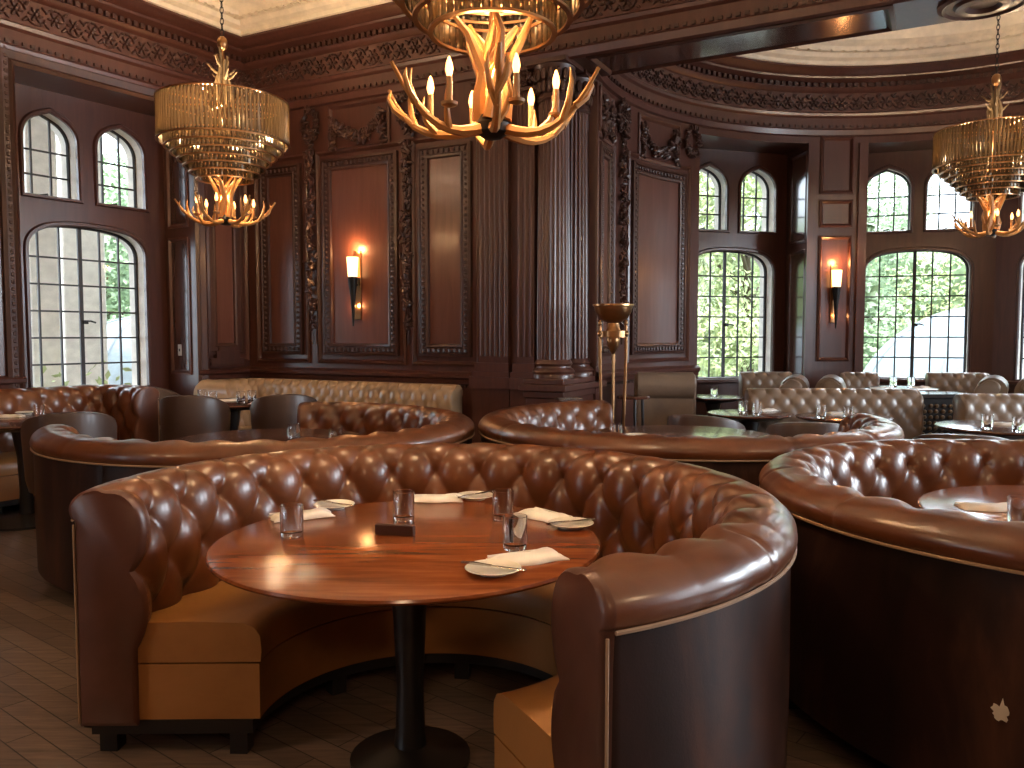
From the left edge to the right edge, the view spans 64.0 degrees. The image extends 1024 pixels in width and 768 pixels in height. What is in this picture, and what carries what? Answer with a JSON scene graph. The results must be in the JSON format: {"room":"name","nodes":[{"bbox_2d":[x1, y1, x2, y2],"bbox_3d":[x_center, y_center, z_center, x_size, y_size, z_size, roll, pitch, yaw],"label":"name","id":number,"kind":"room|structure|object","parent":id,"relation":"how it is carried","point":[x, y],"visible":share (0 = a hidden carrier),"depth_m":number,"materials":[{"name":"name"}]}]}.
{"room":"restaurant","nodes":[
{"label":"restaurant","id":0,"kind":"room"},
{"bbox_2d":[0,45,249,394],"bbox_3d":[-6.511,-1.131,4.095,0.564,5.090,12.850,2,4,33],"label":"wall","id":1,"kind":"structure","parent":0,"point":[207,268],"depth_m":8.60,"materials":[{"name":"brown wood"}]},
{"bbox_2d":[15,83,168,388],"bbox_3d":[-4.310,-0.948,8.235,0.367,3.750,1.860,2,4,33],"label":"window","id":2,"kind":"structure","parent":1,"relation":"in","point":[78,124],"depth_m":8.28,"materials":[{"name":"brown wood"}]},
{"bbox_2d":[0,0,506,117],"bbox_3d":[-4.693,-3.100,3.179,3.475,1.050,12.328,2,4,33],"label":"crown molding","id":3,"kind":"structure","parent":1,"relation":"attached to","point":[312,53],"depth_m":8.04,"materials":[{"name":"brown wood"}]},
{"bbox_2d":[247,66,569,442],"bbox_3d":[-1.217,-1.529,8.744,4.120,4.850,1.260,2,4,28],"label":"wall","id":4,"kind":"structure","parent":0,"point":[445,232],"depth_m":8.13,"materials":[{"name":"brown wood"}]},
{"bbox_2d":[347,251,360,325],"bbox_3d":[-1.617,-0.976,8.362,0.120,0.770,0.140,2,4,28],"label":"wall sconce","id":5,"kind":"object","parent":4,"relation":"attached to","point":[353,263],"visible":1,"depth_m":8.35,"materials":[{"name":"black metal"}]},
{"bbox_2d":[514,0,913,65],"bbox_3d":[2.745,-3.226,5.283,6.783,1.050,1.021,2,4,28],"label":"ceiling beam","id":6,"kind":"structure","parent":4,"relation":"attached to","point":[605,26],"depth_m":6.63,"materials":[{"name":"brown wood"}]},
{"bbox_2d":[0,502,889,767],"bbox_3d":[-1.000,1.149,4.577,24.000,0.001,19.000,0,3,0],"label":"floor","id":7,"kind":"structure","parent":0,"point":[40,728],"depth_m":3.07,"materials":[{"name":"wood"}]},
{"bbox_2d":[0,413,48,531],"bbox_3d":[-3.720,0.657,6.270,1.100,0.780,1.100,0,3,0],"label":"pedestal table","id":8,"kind":"object","parent":7,"relation":"on","point":[24,518],"visible":0.35,"depth_m":6.20,"materials":[{"name":"black wood"}]},
{"bbox_2d":[33,404,43,416],"bbox_3d":[-3.654,0.210,6.331,0.078,0.106,0.078,1,3,11],"label":"tumbler","id":9,"kind":"object","parent":8,"relation":"on","point":[38,409],"visible":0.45,"depth_m":6.30,"materials":[{"name":"clear glass"}]},
{"bbox_2d":[20,412,116,493],"bbox_3d":[-2.964,0.629,5.518,0.576,0.923,0.508,-2,4,-29],"label":"tub chair","id":10,"kind":"object","parent":7,"relation":"on","point":[93,424],"visible":0.22,"depth_m":5.32,"materials":[{"name":"brown leather"}]},
{"bbox_2d":[0,384,159,513],"bbox_3d":[-4.113,0.536,6.653,0.748,0.976,2.279,3,4,38],"label":"banquette","id":11,"kind":"object","parent":7,"relation":"on","point":[134,408],"visible":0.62,"depth_m":7.15,"materials":[{"name":"brown leather"}]},
{"bbox_2d":[0,451,17,475],"bbox_3d":[-4.045,0.641,6.541,0.600,0.140,2.060,2,4,33],"label":"seat cushion","id":12,"kind":"object","parent":11,"relation":"on","point":[8,459],"depth_m":6.45,"materials":[{"name":"beige leather"}]},
{"bbox_2d":[151,386,179,440],"bbox_3d":[-3.392,0.487,7.904,0.508,0.923,0.576,1,4,19],"label":"tub chair","id":13,"kind":"object","parent":7,"relation":"on","point":[163,392],"visible":0.07,"depth_m":8.09,"materials":[{"name":"leather"}]},
{"bbox_2d":[159,395,230,440],"bbox_3d":[-2.718,0.539,7.031,0.576,0.923,0.508,0,3,-3],"label":"tub chair","id":14,"kind":"object","parent":7,"relation":"on","point":[180,415],"visible":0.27,"depth_m":6.80,"materials":[{"name":"leather"}]},
{"bbox_2d":[217,398,256,430],"bbox_3d":[-2.620,0.564,7.667,1.000,0.800,1.000,0,3,0],"label":"pedestal table","id":15,"kind":"object","parent":7,"relation":"on","point":[236,408],"visible":0.23,"depth_m":7.58,"materials":[{"name":"black wood"}]},
{"bbox_2d":[29,401,474,593],"bbox_3d":[-1.362,0.665,5.168,2.157,0.896,2.659,2,4,34],"label":"booth","id":16,"kind":"object","parent":7,"relation":"on","point":[68,463],"visible":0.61,"depth_m":4.27,"materials":[{"name":"brown leather"}]},
{"bbox_2d":[173,428,361,442],"bbox_3d":[-1.570,0.729,5.313,1.240,0.750,1.240,0,3,0],"label":"pedestal table","id":17,"kind":"object","parent":7,"relation":"on","point":[280,434],"visible":0.21,"depth_m":5.48,"materials":[{"name":"black wood"}]},
{"bbox_2d":[287,424,299,439],"bbox_3d":[-1.380,0.308,5.189,0.078,0.106,0.078,0,3,-6],"label":"tumbler","id":18,"kind":"object","parent":17,"relation":"on","point":[293,429],"visible":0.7,"depth_m":5.16,"materials":[{"name":"clear glass"}]},
{"bbox_2d":[250,394,316,428],"bbox_3d":[-1.970,0.533,7.132,0.576,0.923,0.508,-1,4,-17],"label":"tub chair","id":19,"kind":"object","parent":7,"relation":"on","point":[276,411],"visible":0.23,"depth_m":6.88,"materials":[{"name":"brown leather"}]},
{"bbox_2d":[194,378,462,429],"bbox_3d":[-2.084,0.413,8.196,3.361,0.887,0.976,1,4,18],"label":"banquette","id":20,"kind":"object","parent":7,"relation":"on","point":[442,396],"visible":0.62,"depth_m":8.14,"materials":[{"name":"beige leather"}]},
{"bbox_2d":[205,502,600,767],"bbox_3d":[-0.340,0.884,2.728,1.260,0.750,1.260,0,3,0],"label":"pedestal table","id":21,"kind":"object","parent":7,"relation":"on","point":[340,560],"visible":0.88,"depth_m":2.63,"materials":[{"name":"brown wood"}]},
{"bbox_2d":[279,502,303,538],"bbox_3d":[-0.735,0.455,2.735,0.078,0.106,0.078,0,3,0],"label":"tumbler","id":22,"kind":"object","parent":21,"relation":"on","point":[292,513],"visible":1,"depth_m":2.70,"materials":[{"name":"clear glass"}]},
{"bbox_2d":[268,507,334,522],"bbox_3d":[-0.774,0.479,3.023,0.228,0.022,0.122,-2,4,-26],"label":"folded napkin","id":23,"kind":"object","parent":21,"relation":"on","point":[320,512],"visible":0.65,"depth_m":3.01,"materials":[{"name":"white fabric"}]},
{"bbox_2d":[313,499,354,509],"bbox_3d":[-0.691,0.472,3.181,0.160,0.018,0.160,0,3,0],"label":"plate","id":24,"kind":"object","parent":21,"relation":"on","point":[330,506],"visible":0.87,"depth_m":3.19,"materials":[{"name":"ceramic"}]},
{"bbox_2d":[375,523,414,536],"bbox_3d":[-0.393,0.489,2.751,0.136,0.036,0.024,1,3,11],"label":"block","id":25,"kind":"object","parent":21,"relation":"on","point":[380,528],"visible":1,"depth_m":2.74,"materials":[{"name":"black wood"}]},
{"bbox_2d":[393,489,414,521],"bbox_3d":[-0.392,0.441,2.972,0.078,0.106,0.078,0,3,0],"label":"tumbler","id":26,"kind":"object","parent":21,"relation":"on","point":[403,499],"visible":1,"depth_m":2.94,"materials":[{"name":"clear glass"}]},
{"bbox_2d":[414,493,462,502],"bbox_3d":[-0.309,0.460,3.335,0.228,0.022,0.122,0,3,0],"label":"folded napkin","id":27,"kind":"object","parent":21,"relation":"on","point":[451,497],"visible":0.84,"depth_m":3.30,"materials":[{"name":"white fabric"}]},
{"bbox_2d":[456,491,491,500],"bbox_3d":[-0.151,0.461,3.355,0.160,0.018,0.160,0,3,0],"label":"plate","id":28,"kind":"object","parent":21,"relation":"on","point":[477,497],"visible":0.88,"depth_m":3.36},
{"bbox_2d":[465,559,520,576],"bbox_3d":[-0.054,0.524,2.312,0.160,0.018,0.160,0,3,0],"label":"plate","id":29,"kind":"object","parent":21,"relation":"on","point":[486,571],"visible":0.91,"depth_m":2.31,"materials":[{"name":"ceramic"}]},
{"bbox_2d":[460,560,525,570],"bbox_3d":[-0.054,0.511,2.311,0.200,0.006,0.018,1,4,23],"label":"butter knife","id":30,"kind":"object","parent":29,"relation":"on","point":[462,561],"visible":1,"depth_m":2.31,"materials":[{"name":"metal"}]},
{"bbox_2d":[492,488,513,520],"bbox_3d":[-0.033,0.440,2.988,0.078,0.106,0.078,0,3,0],"label":"tumbler","id":31,"kind":"object","parent":21,"relation":"on","point":[502,498],"visible":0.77,"depth_m":2.96,"materials":[{"name":"clear glass"}]},
{"bbox_2d":[503,513,526,551],"bbox_3d":[0.009,0.465,2.569,0.078,0.106,0.078,0,3,0],"label":"tumbler","id":32,"kind":"object","parent":21,"relation":"on","point":[514,524],"visible":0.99,"depth_m":2.54,"materials":[{"name":"clear glass"}]},
{"bbox_2d":[486,547,569,565],"bbox_3d":[0.048,0.513,2.446,0.228,0.022,0.122,-2,4,-26],"label":"folded napkin","id":33,"kind":"object","parent":21,"relation":"on","point":[542,555],"visible":0.84,"depth_m":2.43,"materials":[{"name":"white fabric"}]},
{"bbox_2d":[516,507,572,522],"bbox_3d":[0.115,0.479,3.023,0.122,0.022,0.228,-3,4,-38],"label":"folded napkin","id":34,"kind":"object","parent":21,"relation":"on","point":[536,513],"visible":0.78,"depth_m":2.99,"materials":[{"name":"white fabric"}]},
{"bbox_2d":[548,517,593,529],"bbox_3d":[0.206,0.491,2.866,0.160,0.018,0.160,0,3,0],"label":"plate","id":35,"kind":"object","parent":21,"relation":"on","point":[575,525],"visible":0.96,"depth_m":2.87,"materials":[{"name":"ceramic"}]},
{"bbox_2d":[69,442,797,767],"bbox_3d":[-0.151,0.780,2.987,2.353,0.926,1.825,2,4,32],"label":"booth","id":36,"kind":"object","parent":7,"relation":"on","point":[671,648],"visible":0.88,"depth_m":2.75,"materials":[{"name":"brown leather"}]},
{"bbox_2d":[138,563,592,767],"bbox_3d":[-0.165,0.854,2.969,2.074,0.140,1.598,2,4,32],"label":"seat cushion","id":37,"kind":"object","parent":36,"relation":"on","point":[215,624],"depth_m":2.76,"materials":[{"name":"beige leather"}]},
{"bbox_2d":[593,303,633,425],"bbox_3d":[0.844,0.162,7.003,0.379,1.679,0.362,-1,4,-17],"label":"lamp","id":38,"kind":"object","parent":7,"relation":"on","point":[613,314],"visible":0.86,"depth_m":6.90,"materials":[{"name":"gold metal"}]},
{"bbox_2d":[605,323,620,353],"bbox_3d":[0.860,-0.391,6.969,0.140,0.270,0.140,-1,4,-17],"label":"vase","id":39,"kind":"object","parent":38,"relation":"on","point":[612,342],"depth_m":6.92,"materials":[{"name":"gold metal"}]},
{"bbox_2d":[617,395,650,425],"bbox_3d":[1.123,0.538,7.596,0.310,0.860,0.310,0,3,0],"label":"side table","id":40,"kind":"object","parent":7,"relation":"on","point":[634,398],"visible":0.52,"depth_m":7.48,"materials":[{"name":"black wood"}]},
{"bbox_2d":[634,372,695,425],"bbox_3d":[1.510,0.402,8.202,0.586,1.060,0.629,0,3,5],"label":"banquette","id":41,"kind":"object","parent":7,"relation":"on","point":[671,393],"visible":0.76,"depth_m":7.93,"materials":[{"name":"beige leather"}]},
{"bbox_2d":[591,425,769,437],"bbox_3d":[1.130,0.717,5.523,1.240,0.750,1.240,0,3,0],"label":"pedestal table","id":42,"kind":"object","parent":7,"relation":"on","point":[665,430],"visible":0.31,"depth_m":5.70,"materials":[{"name":"black wood"}]},
{"bbox_2d":[478,400,903,486],"bbox_3d":[0.992,0.656,5.309,2.708,0.896,2.205,2,4,33],"label":"booth","id":43,"kind":"object","parent":7,"relation":"on","point":[568,423],"visible":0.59,"depth_m":4.41,"materials":[{"name":"brown leather"}]},
{"bbox_2d":[667,414,745,429],"bbox_3d":[1.579,0.624,6.738,0.640,0.789,0.565,2,4,34],"label":"tub chair","id":44,"kind":"object","parent":7,"relation":"on","point":[676,419],"visible":0.16,"depth_m":6.47,"materials":[{"name":"brown leather"}]},
{"bbox_2d":[696,394,743,415],"bbox_3d":[2.200,0.509,8.996,0.660,0.750,0.660,0,3,0],"label":"pedestal table","id":45,"kind":"object","parent":7,"relation":"on","point":[711,402],"visible":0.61,"depth_m":8.81,"materials":[{"name":"black wood"}]},
{"bbox_2d":[707,409,792,431],"bbox_3d":[2.050,0.623,7.100,0.720,0.750,0.720,0,3,0],"label":"pedestal table","id":46,"kind":"object","parent":7,"relation":"on","point":[751,422],"visible":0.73,"depth_m":6.92,"materials":[{"name":"black wood"}]},
{"bbox_2d":[739,400,747,412],"bbox_3d":[1.988,0.197,7.053,0.078,0.106,0.078,0,3,-6],"label":"tumbler","id":47,"kind":"object","parent":46,"relation":"on","point":[743,404],"visible":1,"depth_m":7.02,"materials":[{"name":"clear glass"}]},
{"bbox_2d":[752,402,761,414],"bbox_3d":[2.055,0.207,6.877,0.078,0.106,0.078,-1,4,-23],"label":"tumbler","id":48,"kind":"object","parent":46,"relation":"on","point":[756,406],"visible":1,"depth_m":6.85,"materials":[{"name":"clear glass"}]},
{"bbox_2d":[738,371,791,421],"bbox_3d":[2.976,0.358,9.506,0.590,0.992,0.573,0,3,3],"label":"banquette","id":49,"kind":"object","parent":7,"relation":"on","point":[747,379],"visible":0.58,"depth_m":9.56,"materials":[{"name":"beige leather"}]},
{"bbox_2d":[779,374,809,388],"bbox_3d":[2.924,0.401,8.799,0.479,0.990,0.802,1,4,21],"label":"banquette","id":50,"kind":"object","parent":7,"relation":"on","point":[795,380],"visible":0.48,"depth_m":8.38,"materials":[{"name":"beige leather"}]},
{"bbox_2d":[765,422,838,436],"bbox_3d":[2.249,0.655,6.214,0.640,0.789,0.565,1,4,17],"label":"tub chair","id":51,"kind":"object","parent":7,"relation":"on","point":[784,429],"visible":0.15,"depth_m":5.96,"materials":[{"name":"brown leather"}]},
{"bbox_2d":[815,374,846,388],"bbox_3d":[3.467,0.408,8.675,0.479,0.990,0.813,1,4,23],"label":"banquette","id":52,"kind":"object","parent":7,"relation":"on","point":[830,381],"visible":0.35,"depth_m":8.34,"materials":[{"name":"beige leather"}]},
{"bbox_2d":[744,388,923,438],"bbox_3d":[2.874,0.518,7.237,1.515,0.942,0.573,0,3,3],"label":"banquette","id":53,"kind":"object","parent":7,"relation":"on","point":[906,406],"visible":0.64,"depth_m":7.28,"materials":[{"name":"beige leather"}]},
{"bbox_2d":[795,412,893,423],"bbox_3d":[2.740,0.640,6.800,0.760,0.750,0.760,0,3,0],"label":"pedestal table","id":54,"kind":"object","parent":7,"relation":"on","point":[810,416],"visible":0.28,"depth_m":6.67,"materials":[{"name":"black wood"}]},
{"bbox_2d":[816,405,825,417],"bbox_3d":[2.499,0.222,6.628,0.078,0.106,0.078,2,4,29],"label":"tumbler","id":55,"kind":"object","parent":54,"relation":"on","point":[820,409],"visible":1,"depth_m":6.60,"materials":[{"name":"clear glass"}]},
{"bbox_2d":[840,372,879,387],"bbox_3d":[4.016,0.364,9.399,0.398,0.992,0.573,0,3,8],"label":"banquette","id":56,"kind":"object","parent":7,"relation":"on","point":[851,379],"visible":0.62,"depth_m":9.45,"materials":[{"name":"beige leather"}]},
{"bbox_2d":[759,438,1023,767],"bbox_3d":[2.147,0.775,3.322,2.440,0.896,1.988,-1,4,-13],"label":"booth","id":57,"kind":"object","parent":7,"relation":"on","point":[907,620],"visible":0.94,"depth_m":2.53,"materials":[{"name":"brown leather"}]},
{"bbox_2d":[865,386,938,390],"bbox_3d":[4.150,0.468,8.764,0.720,0.860,0.720,0,3,0],"label":"pedestal table","id":58,"kind":"object","parent":7,"relation":"on","point":[868,387],"visible":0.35,"depth_m":8.60,"materials":[{"name":"black wood"}]},
{"bbox_2d":[920,391,961,433],"bbox_3d":[4.103,0.514,7.995,0.580,0.860,0.420,0,3,3],"label":"sideboard","id":59,"kind":"object","parent":7,"relation":"on","point":[938,405],"visible":0.22,"depth_m":7.79,"materials":[{"name":"black wood"}]},
{"bbox_2d":[925,372,988,392],"bbox_3d":[5.087,0.370,9.305,0.641,0.992,0.573,1,4,15],"label":"banquette","id":60,"kind":"object","parent":7,"relation":"on","point":[964,382],"visible":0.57,"depth_m":9.36,"materials":[{"name":"beige leather"}]},
{"bbox_2d":[912,433,1008,439],"bbox_3d":[3.002,0.700,5.469,0.640,0.789,0.565,2,4,29],"label":"tub chair","id":61,"kind":"object","parent":7,"relation":"on","point":[932,435],"visible":0.13,"depth_m":5.24,"materials":[{"name":"brown leather"}]},
{"bbox_2d":[917,485,1023,521],"bbox_3d":[2.200,0.863,3.077,1.240,0.750,1.240,0,3,0],"label":"pedestal table","id":62,"kind":"object","parent":7,"relation":"on","point":[944,498],"visible":0.44,"depth_m":3.39,"materials":[{"name":"brown wood"}]},
{"bbox_2d":[953,502,1006,511],"bbox_3d":[1.844,0.470,3.162,0.228,0.022,0.122,1,3,11],"label":"folded napkin","id":63,"kind":"object","parent":62,"relation":"on","point":[971,506],"visible":0.78,"depth_m":3.14,"materials":[{"name":"white fabric"}]},
{"bbox_2d":[1007,495,1023,520],"bbox_3d":[1.772,0.447,2.863,0.078,0.106,0.078,2,4,29],"label":"tumbler","id":64,"kind":"object","parent":62,"relation":"on","point":[1015,503],"visible":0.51,"depth_m":2.84,"materials":[{"name":"clear glass"}]},
{"bbox_2d":[934,420,1023,439],"bbox_3d":[3.620,0.685,6.052,0.920,0.750,0.920,0,3,0],"label":"pedestal table","id":65,"kind":"object","parent":7,"relation":"on","point":[973,427],"visible":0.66,"depth_m":5.89,"materials":[{"name":"black wood"}]},
{"bbox_2d":[981,414,993,429],"bbox_3d":[3.392,0.268,5.852,0.078,0.106,0.078,-1,4,-23],"label":"tumbler","id":66,"kind":"object","parent":65,"relation":"on","point":[986,419],"visible":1,"depth_m":5.82,"materials":[{"name":"clear glass"}]},
{"bbox_2d":[1012,416,1023,432],"bbox_3d":[3.501,0.279,5.671,0.078,0.106,0.078,-3,4,-40],"label":"tumbler","id":67,"kind":"object","parent":65,"relation":"on","point":[1017,421],"visible":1,"depth_m":5.64,"materials":[{"name":"clear glass"}]},
{"bbox_2d":[952,393,1023,439],"bbox_3d":[4.807,0.553,6.828,1.989,0.922,0.573,0,3,3],"label":"banquette","id":68,"kind":"object","parent":7,"relation":"on","point":[966,406],"visible":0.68,"depth_m":6.92,"materials":[{"name":"beige leather"}]},
{"bbox_2d":[974,375,1008,393],"bbox_3d":[4.945,0.410,8.652,0.479,0.990,0.820,2,4,32],"label":"banquette","id":69,"kind":"object","parent":7,"relation":"on","point":[991,384],"visible":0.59,"depth_m":8.24,"materials":[{"name":"beige leather"}]},
{"bbox_2d":[1014,378,1023,393],"bbox_3d":[5.476,0.420,8.473,0.479,0.990,0.836,2,4,34],"label":"banquette","id":70,"kind":"object","parent":7,"relation":"on","point":[1019,388],"visible":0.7,"depth_m":8.23,"materials":[{"name":"beige leather"}]},
{"bbox_2d":[588,79,1022,425],"bbox_3d":[4.216,-1.536,8.847,7.664,4.850,3.454,1,3,9],"label":"wall","id":71,"kind":"structure","parent":0,"point":[644,167],"depth_m":9.31,"materials":[{"name":"brown wood"}]},
{"bbox_2d":[519,375,606,404],"bbox_3d":[0.493,0.446,7.708,0.460,1.030,1.000,2,4,28],"label":"trim","id":72,"kind":"structure","parent":71,"relation":"attached to","point":[536,391],"depth_m":7.31,"materials":[{"name":"brown wood"}]},
{"bbox_2d":[524,54,583,378],"bbox_3d":[0.376,-1.447,7.373,0.400,2.790,0.400,2,4,28],"label":"column","id":73,"kind":"structure","parent":72,"relation":"on","point":[553,361],"depth_m":7.27,"materials":[{"name":"brown wood"}]},
{"bbox_2d":[570,69,601,376],"bbox_3d":[0.586,-1.471,7.771,0.400,2.790,0.400,2,4,28],"label":"column","id":74,"kind":"structure","parent":72,"relation":"on","point":[579,151],"depth_m":7.66,"materials":[{"name":"brown wood"}]},
{"bbox_2d":[697,379,738,382],"bbox_3d":[2.804,-0.043,10.393,1.660,0.045,0.100,-1,4,-16],"label":"window sill","id":75,"kind":"structure","parent":71,"relation":"attached to","point":[698,380],"depth_m":10.28,"materials":[{"name":"brown wood"}]},
{"bbox_2d":[696,149,787,421],"bbox_3d":[2.745,-1.085,10.529,1.820,3.750,0.366,-1,4,-16],"label":"window","id":76,"kind":"structure","parent":71,"relation":"in","point":[727,170],"depth_m":10.50,"materials":[{"name":"brown wood"}]},
{"bbox_2d":[590,11,1023,136],"bbox_3d":[3.880,-3.402,8.230,6.400,1.050,3.224,0,3,0],"label":"crown molding","id":77,"kind":"structure","parent":71,"relation":"attached to","point":[930,78],"depth_m":9.42,"materials":[{"name":"brown wood"}]},
{"bbox_2d":[830,265,841,327],"bbox_3d":[3.916,-1.058,9.912,0.120,0.770,0.140,0,3,0],"label":"wall sconce","id":78,"kind":"object","parent":71,"relation":"attached to","point":[836,275],"visible":1,"depth_m":9.89,"materials":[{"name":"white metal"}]},
{"bbox_2d":[863,147,996,385],"bbox_3d":[5.138,-1.082,10.477,1.750,3.750,0.367,1,4,19],"label":"window","id":79,"kind":"structure","parent":71,"relation":"in","point":[978,255],"depth_m":10.26,"materials":[{"name":"brown wood"}]},
{"bbox_2d":[992,164,1023,393],"bbox_3d":[6.637,-1.026,9.542,1.744,3.750,0.366,3,5,45],"label":"window","id":80,"kind":"structure","parent":71,"relation":"in","point":[1008,326],"depth_m":9.95,"materials":[{"name":"brown wood"}]},
{"bbox_3d":[-1.000,-3.742,4.284,24.000,0.100,19.000,0,3,0],"label":"ceiling","id":81,"kind":"structure","parent":0,"visible":0},
{"bbox_2d":[154,0,289,227],"bbox_3d":[-2.400,-2.585,6.808,1.064,2.519,1.064,0,3,4],"label":"antler chandelier","id":82,"kind":"object","parent":81,"relation":"hanging from","point":[260,143],"visible":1,"depth_m":6.58,"materials":[{"name":"gold glass"}]},
{"bbox_2d":[193,197,200,215],"bbox_3d":[-2.596,-1.473,6.754,0.060,0.175,0.060,0,3,0],"label":"candle","id":83,"kind":"object","parent":82,"relation":"on","point":[197,213],"depth_m":6.75,"materials":[{"name":"beige wax"}]},
{"bbox_2d":[213,192,219,213],"bbox_3d":[-2.394,-1.466,6.644,0.060,0.175,0.060,0,3,0],"label":"candle","id":84,"kind":"object","parent":82,"relation":"on","point":[215,211],"depth_m":6.64,"materials":[{"name":"beige wax"}]},
{"bbox_2d":[250,199,256,219],"bbox_3d":[-2.204,-1.487,6.994,0.060,0.175,0.060,0,3,0],"label":"candle","id":85,"kind":"object","parent":82,"relation":"on","point":[252,217],"depth_m":6.98,"materials":[{"name":"beige wax"}]},
{"bbox_2d":[386,0,599,149],"bbox_3d":[-0.070,-2.141,2.897,1.064,2.519,1.064,0,3,-1],"label":"antler chandelier","id":86,"kind":"object","parent":81,"relation":"hanging from","point":[488,28],"visible":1,"depth_m":2.92,"materials":[{"name":"gold"}]},
{"bbox_2d":[423,76,438,121],"bbox_3d":[-0.297,-1.038,2.997,0.059,0.175,0.059,0,3,0],"label":"candle","id":87,"kind":"object","parent":86,"relation":"on","point":[430,85],"depth_m":2.99,"materials":[{"name":"beige wax"}]},
{"bbox_2d":[441,56,457,107],"bbox_3d":[-0.213,-1.025,2.784,0.059,0.175,0.059,0,3,0],"label":"candle","id":88,"kind":"object","parent":86,"relation":"on","point":[448,102],"depth_m":2.77,"materials":[{"name":"beige wax"}]},
{"bbox_2d":[469,91,473,123],"bbox_3d":[-0.154,-1.049,3.177,0.059,0.175,0.059,0,3,0],"label":"candle","id":89,"kind":"object","parent":86,"relation":"on","point":[471,94],"depth_m":3.17,"materials":[{"name":"beige wax"}]},
{"bbox_2d":[508,52,524,104],"bbox_3d":[0.015,-1.023,2.750,0.059,0.175,0.059,0,3,0],"label":"candle","id":90,"kind":"object","parent":86,"relation":"on","point":[516,99],"depth_m":2.74,"materials":[{"name":"beige wax"}]},
{"bbox_2d":[527,88,534,126],"bbox_3d":[0.073,-1.047,3.143,0.059,0.175,0.059,0,3,0],"label":"candle","id":91,"kind":"object","parent":86,"relation":"on","point":[531,111],"depth_m":3.13,"materials":[{"name":"beige wax"}]},
{"bbox_2d":[548,70,560,118],"bbox_3d":[0.158,-1.034,2.930,0.059,0.175,0.059,0,3,0],"label":"candle","id":92,"kind":"object","parent":86,"relation":"on","point":[554,113],"depth_m":2.92,"materials":[{"name":"beige wax"}]},
{"bbox_2d":[573,0,1023,76],"bbox_3d":[3.133,-3.258,6.027,6.750,1.075,0.650,2,4,28],"label":"ceiling beam","id":93,"kind":"structure","parent":81,"relation":"attached to","point":[916,13],"depth_m":6.48,"materials":[{"name":"brown wood"}]},
{"bbox_2d":[932,15,1023,237],"bbox_3d":[4.660,-2.691,7.904,1.064,2.519,1.064,1,3,9],"label":"antler chandelier","id":94,"kind":"object","parent":81,"relation":"hanging from","point":[972,174],"visible":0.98,"depth_m":7.75,"materials":[{"name":"gold"}]},
{"bbox_2d":[967,211,973,228],"bbox_3d":[4.435,-1.583,7.923,0.059,0.175,0.059,0,3,0],"label":"candle","id":95,"kind":"object","parent":94,"relation":"on","point":[970,224],"depth_m":7.91,"materials":[{"name":"beige wax"}]},
{"bbox_2d":[994,208,999,226],"bbox_3d":[4.588,-1.573,7.752,0.059,0.175,0.059,0,3,0],"label":"candle","id":96,"kind":"object","parent":94,"relation":"on","point":[997,224],"depth_m":7.74,"materials":[{"name":"beige wax"}]},
{"label":"outside","id":97,"kind":"structure","parent":0,"visible":0},
{"label":"ground","id":98,"kind":"structure","parent":97,"visible":0},
{"bbox_2d":[24,117,61,386],"bbox_3d":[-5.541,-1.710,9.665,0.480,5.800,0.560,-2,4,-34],"label":"building exterior","id":99,"kind":"structure","parent":98,"relation":"on","point":[47,237],"depth_m":9.52,"materials":[{"name":"stone"}]},
{"bbox_2d":[56,136,108,385],"bbox_3d":[-5.833,-1.796,11.113,0.680,5.800,0.560,-2,4,-34],"label":"stone pillar","id":100,"kind":"structure","parent":98,"relation":"on","point":[68,242],"depth_m":10.97,"materials":[{"name":"stone"}]},
{"bbox_2d":[43,361,131,385],"bbox_3d":[-4.783,0.579,9.017,1.300,1.826,1.467,-1,4,-23],"label":"shrub","id":101,"kind":"object","parent":98,"relation":"on","point":[107,375],"visible":0.02,"depth_m":9.14,"materials":[{"name":"green plant"}]},
{"bbox_2d":[103,147,129,320],"bbox_3d":[-10.012,-2.513,19.969,4.764,7.084,5.072,2,4,28],"label":"tree","id":102,"kind":"object","parent":98,"relation":"on","point":[109,172],"visible":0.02,"depth_m":19.39,"materials":[{"name":"green plant"}]},
{"bbox_2d":[107,317,131,384],"bbox_3d":[-6.898,-0.223,15.514,4.265,2.137,4.268,0,3,0],"label":"dome","id":103,"kind":"object","parent":98,"relation":"on","point":[113,325],"visible":0.09,"depth_m":14.05,"materials":[{"name":"fabric"}]},
{"bbox_2d":[697,253,759,376],"bbox_3d":[3.959,-2.689,29.114,14.224,5.625,2.682,0,3,-2],"label":"hedge","id":104,"kind":"object","parent":98,"relation":"on","point":[704,374],"visible":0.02,"depth_m":28.50,"materials":[{"name":"green plant"}]},
{"bbox_2d":[697,172,761,376],"bbox_3d":[5.416,-2.572,19.197,4.615,7.549,4.495,2,4,28],"label":"tree","id":105,"kind":"object","parent":98,"relation":"on","point":[703,260],"visible":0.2,"depth_m":18.35,"materials":[{"name":"green plant"}]},
{"bbox_2d":[757,206,879,366],"bbox_3d":[4.901,-1.165,13.619,1.912,4.269,2.252,0,3,0],"label":"tree","id":106,"kind":"object","parent":98,"relation":"on","point":[871,286],"visible":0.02,"depth_m":12.91,"materials":[{"name":"green plant"}]},
{"bbox_2d":[863,172,961,370],"bbox_3d":[10.158,-2.851,24.427,5.501,7.624,5.263,-3,4,-40],"label":"tree","id":107,"kind":"object","parent":98,"relation":"on","point":[900,222],"visible":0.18,"depth_m":23.27,"materials":[{"name":"green plant"}]},
{"bbox_2d":[868,252,965,355],"bbox_3d":[22.929,-2.165,24.072,24.627,5.211,2.698,1,4,23],"label":"hedge","id":108,"kind":"object","parent":98,"relation":"on","point":[959,282],"visible":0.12,"depth_m":27.10,"materials":[{"name":"green plant"}]},
{"bbox_2d":[863,307,1023,377],"bbox_3d":[9.002,-0.340,15.808,4.665,2.337,4.668,0,3,0],"label":"dome","id":109,"kind":"object","parent":98,"relation":"on","point":[939,328],"visible":0.34,"depth_m":15.06,"materials":[{"name":"fabric"}]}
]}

